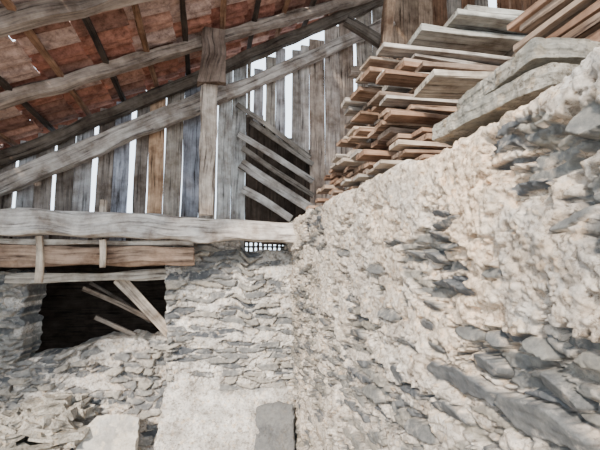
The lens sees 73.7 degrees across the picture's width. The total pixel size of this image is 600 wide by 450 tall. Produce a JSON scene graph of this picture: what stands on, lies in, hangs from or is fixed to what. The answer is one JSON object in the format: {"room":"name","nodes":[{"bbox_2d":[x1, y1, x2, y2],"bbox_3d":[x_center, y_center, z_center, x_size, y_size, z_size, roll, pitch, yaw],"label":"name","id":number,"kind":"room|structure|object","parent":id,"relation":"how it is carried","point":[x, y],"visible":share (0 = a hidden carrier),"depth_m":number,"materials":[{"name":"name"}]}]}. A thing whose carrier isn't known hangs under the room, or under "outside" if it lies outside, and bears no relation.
{"room":"farm building","nodes":[
{"label":"farm building","id":0,"kind":"room"},
{"bbox_2d":[0,269,46,412],"bbox_3d":[-3.312,1.267,3.370,1.974,1.793,0.474,2,-7,-13],"label":"wall","id":1,"kind":"structure","parent":0,"point":[20,303],"depth_m":3.47,"materials":[{"name":"stone"}]},
{"bbox_2d":[0,264,166,352],"bbox_3d":[-2.660,1.240,4.259,3.620,2.040,1.656,2,-7,-13],"label":"opening","id":2,"kind":"structure","parent":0,"point":[69,312],"depth_m":5.02,"materials":[{"name":"black"}]},
{"bbox_2d":[8,329,166,449],"bbox_3d":[-1.847,1.602,3.628,1.345,1.184,0.582,2,-7,-13],"label":"wall","id":3,"kind":"structure","parent":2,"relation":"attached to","point":[122,373],"depth_m":3.55,"materials":[{"name":"grey stone"}]},
{"bbox_2d":[9,235,244,247],"bbox_3d":[-2.355,0.124,3.639,3.706,0.220,0.042,2,-7,-13],"label":"board","id":4,"kind":"object","parent":2,"relation":"attached to","point":[50,236],"visible":0.02,"depth_m":3.71,"materials":[{"name":"brown wood"}]},
{"bbox_2d":[0,19,395,195],"bbox_3d":[-1.517,-0.904,3.702,5.370,3.100,0.183,2,-7,-15],"label":"rafter","id":5,"kind":"object","parent":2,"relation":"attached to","point":[23,176],"visible":0.87,"depth_m":3.68,"materials":[{"name":"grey wood"}]},
{"bbox_2d":[236,102,314,221],"bbox_3d":[-0.236,-0.633,4.090,0.859,1.212,0.036,2,-7,-13],"label":"boards","id":6,"kind":"object","parent":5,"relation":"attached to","point":[296,150],"visible":0.95,"depth_m":4.07,"materials":[{"name":"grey wood"}]},
{"bbox_2d":[0,0,333,145],"bbox_3d":[-0.733,-1.734,3.055,6.965,3.980,2.641,2,-7,-13],"label":"batten","id":7,"kind":"object","parent":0,"point":[9,5],"depth_m":3.22,"materials":[{"name":"brown wood"}]},
{"bbox_2d":[0,0,336,149],"bbox_3d":[-0.720,-1.811,3.149,7.290,4.145,2.550,2,-7,-13],"label":"roof","id":8,"kind":"structure","parent":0,"point":[70,44],"depth_m":3.25,"materials":[{"name":"red tile"}]},
{"bbox_2d":[0,0,152,37],"bbox_3d":[-0.657,-1.687,2.764,6.773,3.889,1.103,2,-7,-13],"label":"rafter","id":9,"kind":"object","parent":8,"relation":"attached to","point":[29,15],"depth_m":2.35,"materials":[{"name":"wood"}]},
{"bbox_2d":[154,240,294,449],"bbox_3d":[-0.617,1.171,3.811,1.361,2.083,0.711,2,-7,-13],"label":"wall","id":10,"kind":"structure","parent":0,"point":[228,315],"depth_m":3.69,"materials":[{"name":"grey stone"}]},
{"bbox_2d":[4,269,181,283],"bbox_3d":[-1.803,0.456,3.602,1.439,0.131,0.179,2,-7,-13],"label":"lintel timber","id":11,"kind":"object","parent":10,"relation":"attached to","point":[143,274],"visible":0.88,"depth_m":3.52,"materials":[{"name":"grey wood"}]},
{"bbox_2d":[0,244,194,267],"bbox_3d":[-2.525,0.252,3.257,3.235,0.197,0.224,2,-7,-13],"label":"beam","id":12,"kind":"structure","parent":10,"relation":"attached to","point":[11,255],"depth_m":3.37,"materials":[{"name":"brown wood"}]},
{"bbox_2d":[0,238,193,245],"bbox_3d":[-2.510,0.128,3.210,3.211,0.054,0.090,2,-7,-13],"label":"board","id":13,"kind":"object","parent":12,"relation":"on","point":[2,240],"visible":0.89,"depth_m":3.36,"materials":[{"name":"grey wood"}]},
{"bbox_2d":[82,280,167,337],"bbox_3d":[-1.589,0.788,3.791,0.876,0.638,0.286,2,-7,-13],"label":"boards","id":14,"kind":"object","parent":10,"relation":"on","point":[148,312],"visible":0.92,"depth_m":3.71,"materials":[{"name":"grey wood"}]},
{"bbox_2d":[0,208,295,243],"bbox_3d":[-1.946,-0.004,3.247,4.331,0.268,0.247,2,-7,-13],"label":"tie beam","id":15,"kind":"structure","parent":10,"relation":"attached to","point":[18,222],"depth_m":3.31,"materials":[{"name":"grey wood"}]},
{"bbox_2d":[34,200,107,282],"bbox_3d":[-1.867,0.125,3.268,0.529,0.683,0.087,2,-7,-13],"label":"batten","id":16,"kind":"object","parent":15,"relation":"attached to","point":[40,254],"visible":0.89,"depth_m":3.22,"materials":[{"name":"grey wood"}]},
{"bbox_2d":[197,27,225,215],"bbox_3d":[-0.780,-0.896,3.490,0.242,1.639,0.260,2,-7,-13],"label":"timber post","id":17,"kind":"object","parent":15,"relation":"on","point":[212,73],"visible":1,"depth_m":3.45,"materials":[{"name":"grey wood"}]},
{"bbox_2d":[0,0,373,109],"bbox_3d":[-0.854,-1.606,3.593,6.767,3.882,1.392,2,-7,-13],"label":"rafter","id":18,"kind":"object","parent":17,"relation":"attached to","point":[20,94],"depth_m":3.32,"materials":[{"name":"wood"}]},
{"bbox_2d":[0,0,383,168],"bbox_3d":[-0.967,-1.542,4.028,6.753,3.941,0.114,2,-7,-13],"label":"rafter","id":19,"kind":"object","parent":17,"relation":"attached to","point":[9,155],"depth_m":3.87,"materials":[{"name":"wood"}]},
{"bbox_2d":[0,0,488,246],"bbox_3d":[-0.941,-1.608,4.167,6.798,3.782,0.134,2,-7,-13],"label":"planks","id":20,"kind":"object","parent":15,"relation":"attached to","point":[315,105],"depth_m":4.11,"materials":[{"name":"wood"}]},
{"bbox_2d":[245,243,283,251],"bbox_3d":[-0.304,0.225,4.250,0.630,0.230,0.041,2,-7,-13],"label":"air vent","id":21,"kind":"object","parent":10,"relation":"in","point":[253,246],"visible":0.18,"depth_m":4.21,"materials":[{"name":"grey metal"}]},
{"bbox_2d":[282,47,599,449],"bbox_3d":[0.626,0.855,1.966,0.654,2.298,4.908,2,-7,-13],"label":"wall","id":22,"kind":"structure","parent":0,"point":[449,299],"depth_m":1.28,"materials":[{"name":"stone"}]},
{"bbox_2d":[432,62,578,146],"bbox_3d":[0.763,-0.367,1.339,0.431,0.078,0.622,2,-7,-13],"label":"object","id":23,"kind":"structure","parent":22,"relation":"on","point":[522,90],"depth_m":1.20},
{"bbox_2d":[456,37,599,110],"bbox_3d":[0.806,-0.443,1.339,0.437,0.074,0.587,1,-6,-6],"label":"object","id":24,"kind":"structure","parent":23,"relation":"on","point":[539,51],"depth_m":1.09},
{"bbox_2d":[496,0,537,10],"bbox_3d":[3.182,-0.678,2.699,0.226,5.461,4.639,2,-7,-13],"label":"wall","id":25,"kind":"structure","parent":0,"point":[522,5],"depth_m":4.97,"materials":[{"name":"brown wood"}]},
{"bbox_3d":[0.324,1.958,1.668,10.500,0.030,11.500,2,-7,-13],"label":"floor","id":26,"kind":"structure","parent":0,"visible":0},
{"bbox_2d":[0,392,97,449],"bbox_3d":[-2.493,1.756,2.882,1.801,0.773,1.049,2,-7,-13],"label":"rubble heap","id":27,"kind":"object","parent":26,"relation":"on","point":[48,421],"visible":1,"depth_m":3.13,"materials":[{"name":"beige stone"}]},
{"bbox_2d":[76,414,139,449],"bbox_3d":[-1.537,1.827,3.134,0.492,0.580,0.360,2,-7,-13],"label":"leaning stone slab","id":28,"kind":"object","parent":26,"relation":"on","point":[106,432],"visible":0.96,"depth_m":3.21,"materials":[{"name":"white stone"}]},
{"bbox_2d":[254,401,294,449],"bbox_3d":[-0.220,1.867,3.446,0.356,0.612,0.275,0,-6,-4],"label":"leaning stone slab","id":29,"kind":"object","parent":26,"relation":"on","point":[274,421],"visible":1,"depth_m":3.47,"materials":[{"name":"grey stone"}]},
{"bbox_3d":[2.002,-0.170,2.248,2.420,0.057,4.590,2,-7,-13],"label":"floor","id":30,"kind":"structure","parent":0,"visible":0},
{"bbox_2d":[343,0,395,78],"bbox_3d":[1.077,-1.169,4.004,1.324,2.315,0.202,2,-7,-13],"label":"brace","id":31,"kind":"object","parent":30,"relation":"on","point":[352,24],"visible":0.25,"depth_m":3.96,"materials":[{"name":"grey wood"}]},
{"bbox_2d":[306,42,511,209],"bbox_3d":[1.109,-0.563,2.718,1.795,0.750,1.841,2,-7,-13],"label":"planks","id":32,"kind":"object","parent":30,"relation":"on","point":[403,98],"visible":0.3,"depth_m":2.13,"materials":[{"name":"brown wood"}]},
{"bbox_2d":[406,4,527,55],"bbox_3d":[1.321,-1.175,2.798,1.427,0.200,0.959,2,-7,-13],"label":"stack","id":33,"kind":"object","parent":32,"relation":"on","point":[473,28],"depth_m":2.43,"materials":[{"name":"grey wood"}]},
{"bbox_2d":[503,49,516,56],"bbox_3d":[1.335,-0.620,2.771,0.134,0.958,3.415,2,-7,-13],"label":"loft beam","id":34,"kind":"object","parent":30,"relation":"on","point":[511,53],"visible":0.02,"depth_m":2.54,"materials":[{"name":"brown wood"}]},
{"bbox_2d":[507,0,599,51],"bbox_3d":[1.253,-0.611,0.816,0.597,0.491,1.673,2,-7,-13],"label":"planks","id":35,"kind":"object","parent":30,"relation":"on","point":[576,19],"visible":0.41,"depth_m":1.34,"materials":[{"name":"brown wood"}]}
]}

